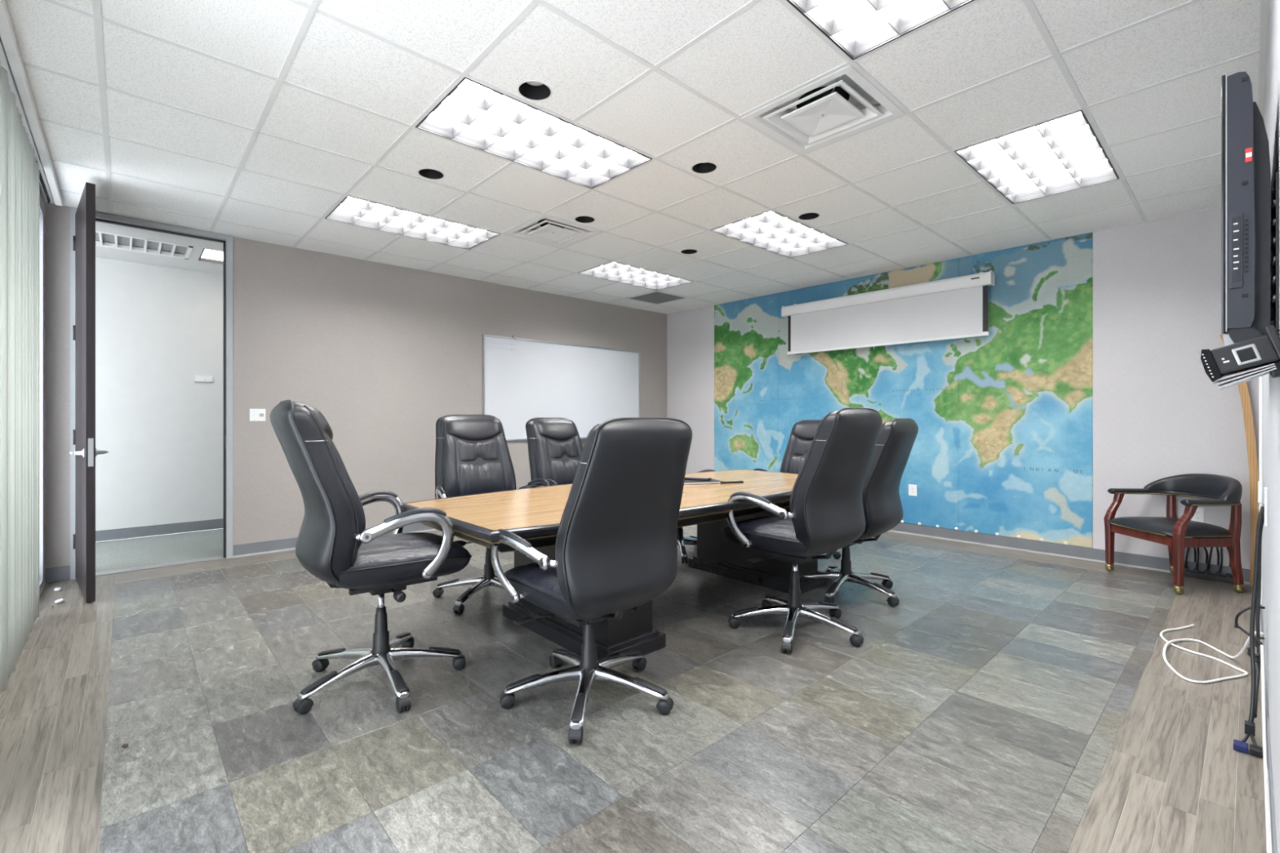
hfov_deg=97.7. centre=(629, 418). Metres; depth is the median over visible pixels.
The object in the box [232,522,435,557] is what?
baseboard
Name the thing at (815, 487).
cushion
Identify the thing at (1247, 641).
cable
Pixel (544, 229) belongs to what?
ceiling vent
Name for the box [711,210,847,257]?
ceiling light
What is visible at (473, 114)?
ceiling light
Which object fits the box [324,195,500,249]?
ceiling light
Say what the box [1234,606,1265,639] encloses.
cable
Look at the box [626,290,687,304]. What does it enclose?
ceiling vent
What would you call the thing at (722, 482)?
remote control
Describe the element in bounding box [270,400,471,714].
office chair
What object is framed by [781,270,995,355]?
projection screen
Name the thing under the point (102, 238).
ceiling light
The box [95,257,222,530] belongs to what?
wall
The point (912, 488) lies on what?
wall outlet
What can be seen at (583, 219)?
recessed light
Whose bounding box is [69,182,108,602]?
door
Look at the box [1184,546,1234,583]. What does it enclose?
power strip
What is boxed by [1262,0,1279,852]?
wall
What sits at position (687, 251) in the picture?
recessed light
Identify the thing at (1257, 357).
console
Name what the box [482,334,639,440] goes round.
whiteboard
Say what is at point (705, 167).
recessed light
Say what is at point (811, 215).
recessed light
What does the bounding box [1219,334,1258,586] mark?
wood strip
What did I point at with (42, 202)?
wall
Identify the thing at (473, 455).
cushion
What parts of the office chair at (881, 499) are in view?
leg, leg, leg, leg, leg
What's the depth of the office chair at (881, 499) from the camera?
3.54 m
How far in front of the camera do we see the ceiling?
2.93 m
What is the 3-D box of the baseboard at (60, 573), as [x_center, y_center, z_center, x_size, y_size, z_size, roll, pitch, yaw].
[-4.163,1.133,4.078,0.128,0.105,0.008,0,0,-42]
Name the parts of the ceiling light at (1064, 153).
louver blade, louver blade, louver blade, lamp panel, louver blade, louver blade, louver blade, louver blade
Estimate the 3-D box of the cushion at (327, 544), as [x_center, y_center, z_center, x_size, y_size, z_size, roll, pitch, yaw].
[-1.321,0.321,2.387,0.262,0.786,0.555,0,0,-38]
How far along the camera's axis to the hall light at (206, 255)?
5.46 m
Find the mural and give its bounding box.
[714,232,1093,548]
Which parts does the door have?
lever, latch plate, lever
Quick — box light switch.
[249,408,265,421]
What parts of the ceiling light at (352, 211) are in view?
louver blade, louver blade, louver blade, lamp panel, louver blade, louver blade, louver blade, louver blade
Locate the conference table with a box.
[401,469,827,668]
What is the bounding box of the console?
[1200,324,1279,390]
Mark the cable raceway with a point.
(1260, 482)
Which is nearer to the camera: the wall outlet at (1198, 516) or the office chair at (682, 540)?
the wall outlet at (1198, 516)
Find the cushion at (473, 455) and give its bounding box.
[436,415,511,496]
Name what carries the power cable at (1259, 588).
hanging from the cable plate
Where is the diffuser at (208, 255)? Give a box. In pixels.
[200,248,222,261]
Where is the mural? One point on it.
(1013, 462)
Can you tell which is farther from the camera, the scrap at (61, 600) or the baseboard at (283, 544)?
the baseboard at (283, 544)
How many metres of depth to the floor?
2.19 m
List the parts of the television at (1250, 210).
control panel, mount rail, wall plate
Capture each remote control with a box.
[684,476,711,480]
[720,480,743,484]
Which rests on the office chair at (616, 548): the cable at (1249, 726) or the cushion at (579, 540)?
the cushion at (579, 540)
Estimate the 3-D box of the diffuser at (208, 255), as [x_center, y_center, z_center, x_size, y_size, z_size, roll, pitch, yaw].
[-3.612,-1.598,5.716,1.220,0.020,0.530,0,0,-42]
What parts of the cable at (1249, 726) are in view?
cord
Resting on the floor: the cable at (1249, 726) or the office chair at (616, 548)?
the office chair at (616, 548)
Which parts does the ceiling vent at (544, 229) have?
plate, plate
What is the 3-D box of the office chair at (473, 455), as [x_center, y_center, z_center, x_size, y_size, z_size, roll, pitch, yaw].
[-0.945,0.577,3.754,0.767,1.216,0.804,0,0,-36]
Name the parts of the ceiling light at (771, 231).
louver blade, louver blade, louver blade, lamp panel, louver blade, louver blade, louver blade, louver blade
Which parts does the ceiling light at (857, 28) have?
louver blade, louver blade, lamp panel, louver blade, louver blade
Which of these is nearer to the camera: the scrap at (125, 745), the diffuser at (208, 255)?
the scrap at (125, 745)
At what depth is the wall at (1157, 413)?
4.41 m
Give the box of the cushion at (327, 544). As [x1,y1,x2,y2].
[293,401,359,577]
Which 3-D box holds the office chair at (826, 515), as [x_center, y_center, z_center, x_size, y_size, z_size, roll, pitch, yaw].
[0.955,0.564,3.123,0.740,1.241,0.776,0,0,-40]
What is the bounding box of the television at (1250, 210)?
[1221,71,1279,372]
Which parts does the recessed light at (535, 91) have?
bulb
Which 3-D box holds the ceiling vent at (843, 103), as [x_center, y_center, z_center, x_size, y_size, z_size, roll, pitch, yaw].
[0.995,-1.613,2.875,0.584,0.130,0.584,0,0,-42]
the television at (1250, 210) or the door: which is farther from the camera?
the door
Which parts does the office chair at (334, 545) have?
leg, leg, armrest, leg, tension knob, leg, armrest, seat, leg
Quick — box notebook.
[684,478,722,484]
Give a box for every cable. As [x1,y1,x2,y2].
[1160,624,1263,683]
[1232,506,1264,758]
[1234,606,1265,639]
[1247,513,1264,718]
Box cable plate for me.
[1263,487,1267,526]
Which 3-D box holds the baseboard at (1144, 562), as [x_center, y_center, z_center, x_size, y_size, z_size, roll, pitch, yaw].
[2.523,1.133,6.156,0.013,0.105,5.865,0,0,-42]
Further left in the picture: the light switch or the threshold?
the threshold
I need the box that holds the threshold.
[95,555,226,576]
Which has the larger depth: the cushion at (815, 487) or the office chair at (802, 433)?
the office chair at (802, 433)
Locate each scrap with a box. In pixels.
[53,587,62,591]
[54,598,64,603]
[121,743,128,747]
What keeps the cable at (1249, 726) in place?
hanging from the cable plate
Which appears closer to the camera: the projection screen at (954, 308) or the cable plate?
the cable plate
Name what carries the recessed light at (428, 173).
in the ceiling
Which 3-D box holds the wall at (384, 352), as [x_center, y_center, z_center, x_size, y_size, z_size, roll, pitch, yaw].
[-1.864,-0.311,6.233,6.670,2.993,0.120,0,0,-42]
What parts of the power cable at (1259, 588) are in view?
cable coil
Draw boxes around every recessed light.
[417,168,444,179]
[516,80,552,101]
[573,215,595,223]
[680,248,697,254]
[690,161,717,173]
[797,212,820,220]
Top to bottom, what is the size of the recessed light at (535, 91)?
0.104 m
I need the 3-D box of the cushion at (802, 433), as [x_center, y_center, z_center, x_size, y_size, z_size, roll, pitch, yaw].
[1.645,0.407,5.059,0.262,0.786,0.555,0,0,-42]
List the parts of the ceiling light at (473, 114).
louver blade, louver blade, louver blade, louver blade, louver blade, louver blade, louver blade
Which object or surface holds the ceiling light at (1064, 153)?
attached to the ceiling
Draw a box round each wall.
[39,187,45,595]
[45,203,666,568]
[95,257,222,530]
[666,207,1258,568]
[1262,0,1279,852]
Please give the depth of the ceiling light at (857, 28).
2.23 m
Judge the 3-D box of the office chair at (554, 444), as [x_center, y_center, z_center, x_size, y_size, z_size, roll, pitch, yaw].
[-0.398,0.587,4.345,0.805,1.196,0.755,0,0,44]
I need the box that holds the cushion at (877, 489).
[862,419,893,530]
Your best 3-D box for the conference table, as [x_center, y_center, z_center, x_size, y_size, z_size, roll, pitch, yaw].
[0.235,0.817,3.602,3.030,0.736,1.314,0,0,-42]
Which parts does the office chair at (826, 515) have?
armrest, seat, leg, lever, leg, leg, leg, leg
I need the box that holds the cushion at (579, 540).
[555,422,602,605]
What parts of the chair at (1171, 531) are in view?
leg, seat, nail trim, seat rail, leg, nail trim, leg, leg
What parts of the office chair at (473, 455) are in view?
armrest, leg, tension knob, leg, leg, armrest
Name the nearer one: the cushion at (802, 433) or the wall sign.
the cushion at (802, 433)
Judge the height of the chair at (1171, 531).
0.784 m
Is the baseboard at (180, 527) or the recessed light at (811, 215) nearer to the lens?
the recessed light at (811, 215)
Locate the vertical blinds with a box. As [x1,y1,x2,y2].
[0,0,62,697]
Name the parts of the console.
display frame, plate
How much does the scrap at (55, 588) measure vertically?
0.020 m
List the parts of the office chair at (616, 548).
armrest, lever, seat, leg, leg, leg, leg, leg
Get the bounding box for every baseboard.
[44,565,70,583]
[95,518,222,542]
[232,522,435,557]
[888,522,1249,584]
[1259,604,1277,852]
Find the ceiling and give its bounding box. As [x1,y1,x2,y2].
[4,0,1268,314]
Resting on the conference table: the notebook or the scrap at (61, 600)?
the notebook
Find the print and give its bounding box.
[1245,151,1251,157]
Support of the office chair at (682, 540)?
on the floor
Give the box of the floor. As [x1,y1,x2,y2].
[0,524,1266,852]
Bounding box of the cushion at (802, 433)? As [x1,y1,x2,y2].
[786,420,821,472]
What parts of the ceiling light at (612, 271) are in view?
louver blade, louver blade, louver blade, louver blade, louver blade, louver blade, louver blade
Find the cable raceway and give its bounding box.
[1257,376,1262,604]
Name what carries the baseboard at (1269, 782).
attached to the wall at (1270, 386)
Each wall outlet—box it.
[908,484,916,496]
[1191,507,1204,522]
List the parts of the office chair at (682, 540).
leg, leg, leg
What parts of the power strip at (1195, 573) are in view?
cord, cord, cord, cord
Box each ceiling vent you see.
[504,214,602,248]
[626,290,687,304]
[741,64,905,154]
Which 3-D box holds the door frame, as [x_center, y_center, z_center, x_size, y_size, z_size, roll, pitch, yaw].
[-3.792,-0.186,4.496,0.983,2.743,0.142,0,0,-42]
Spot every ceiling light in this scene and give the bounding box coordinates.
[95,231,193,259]
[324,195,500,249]
[415,77,652,188]
[577,262,692,290]
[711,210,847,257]
[786,0,974,60]
[954,110,1119,204]
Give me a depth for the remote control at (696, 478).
3.93 m
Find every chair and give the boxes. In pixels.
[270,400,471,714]
[432,414,550,614]
[489,417,692,744]
[525,417,583,485]
[676,469,715,564]
[721,407,882,653]
[752,419,841,559]
[804,418,918,606]
[1103,473,1244,594]
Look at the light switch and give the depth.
4.90 m
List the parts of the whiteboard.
frame rail, frame rail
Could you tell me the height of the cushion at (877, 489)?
0.786 m
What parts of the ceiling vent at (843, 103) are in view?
plate, plate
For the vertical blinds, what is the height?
2.718 m
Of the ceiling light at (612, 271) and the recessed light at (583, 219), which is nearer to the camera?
the recessed light at (583, 219)
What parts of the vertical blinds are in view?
head rail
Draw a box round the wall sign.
[195,375,213,382]
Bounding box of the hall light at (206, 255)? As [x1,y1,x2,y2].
[198,248,222,264]
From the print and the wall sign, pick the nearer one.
the print
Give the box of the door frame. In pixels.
[70,207,232,579]
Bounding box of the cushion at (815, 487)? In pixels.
[792,409,838,546]

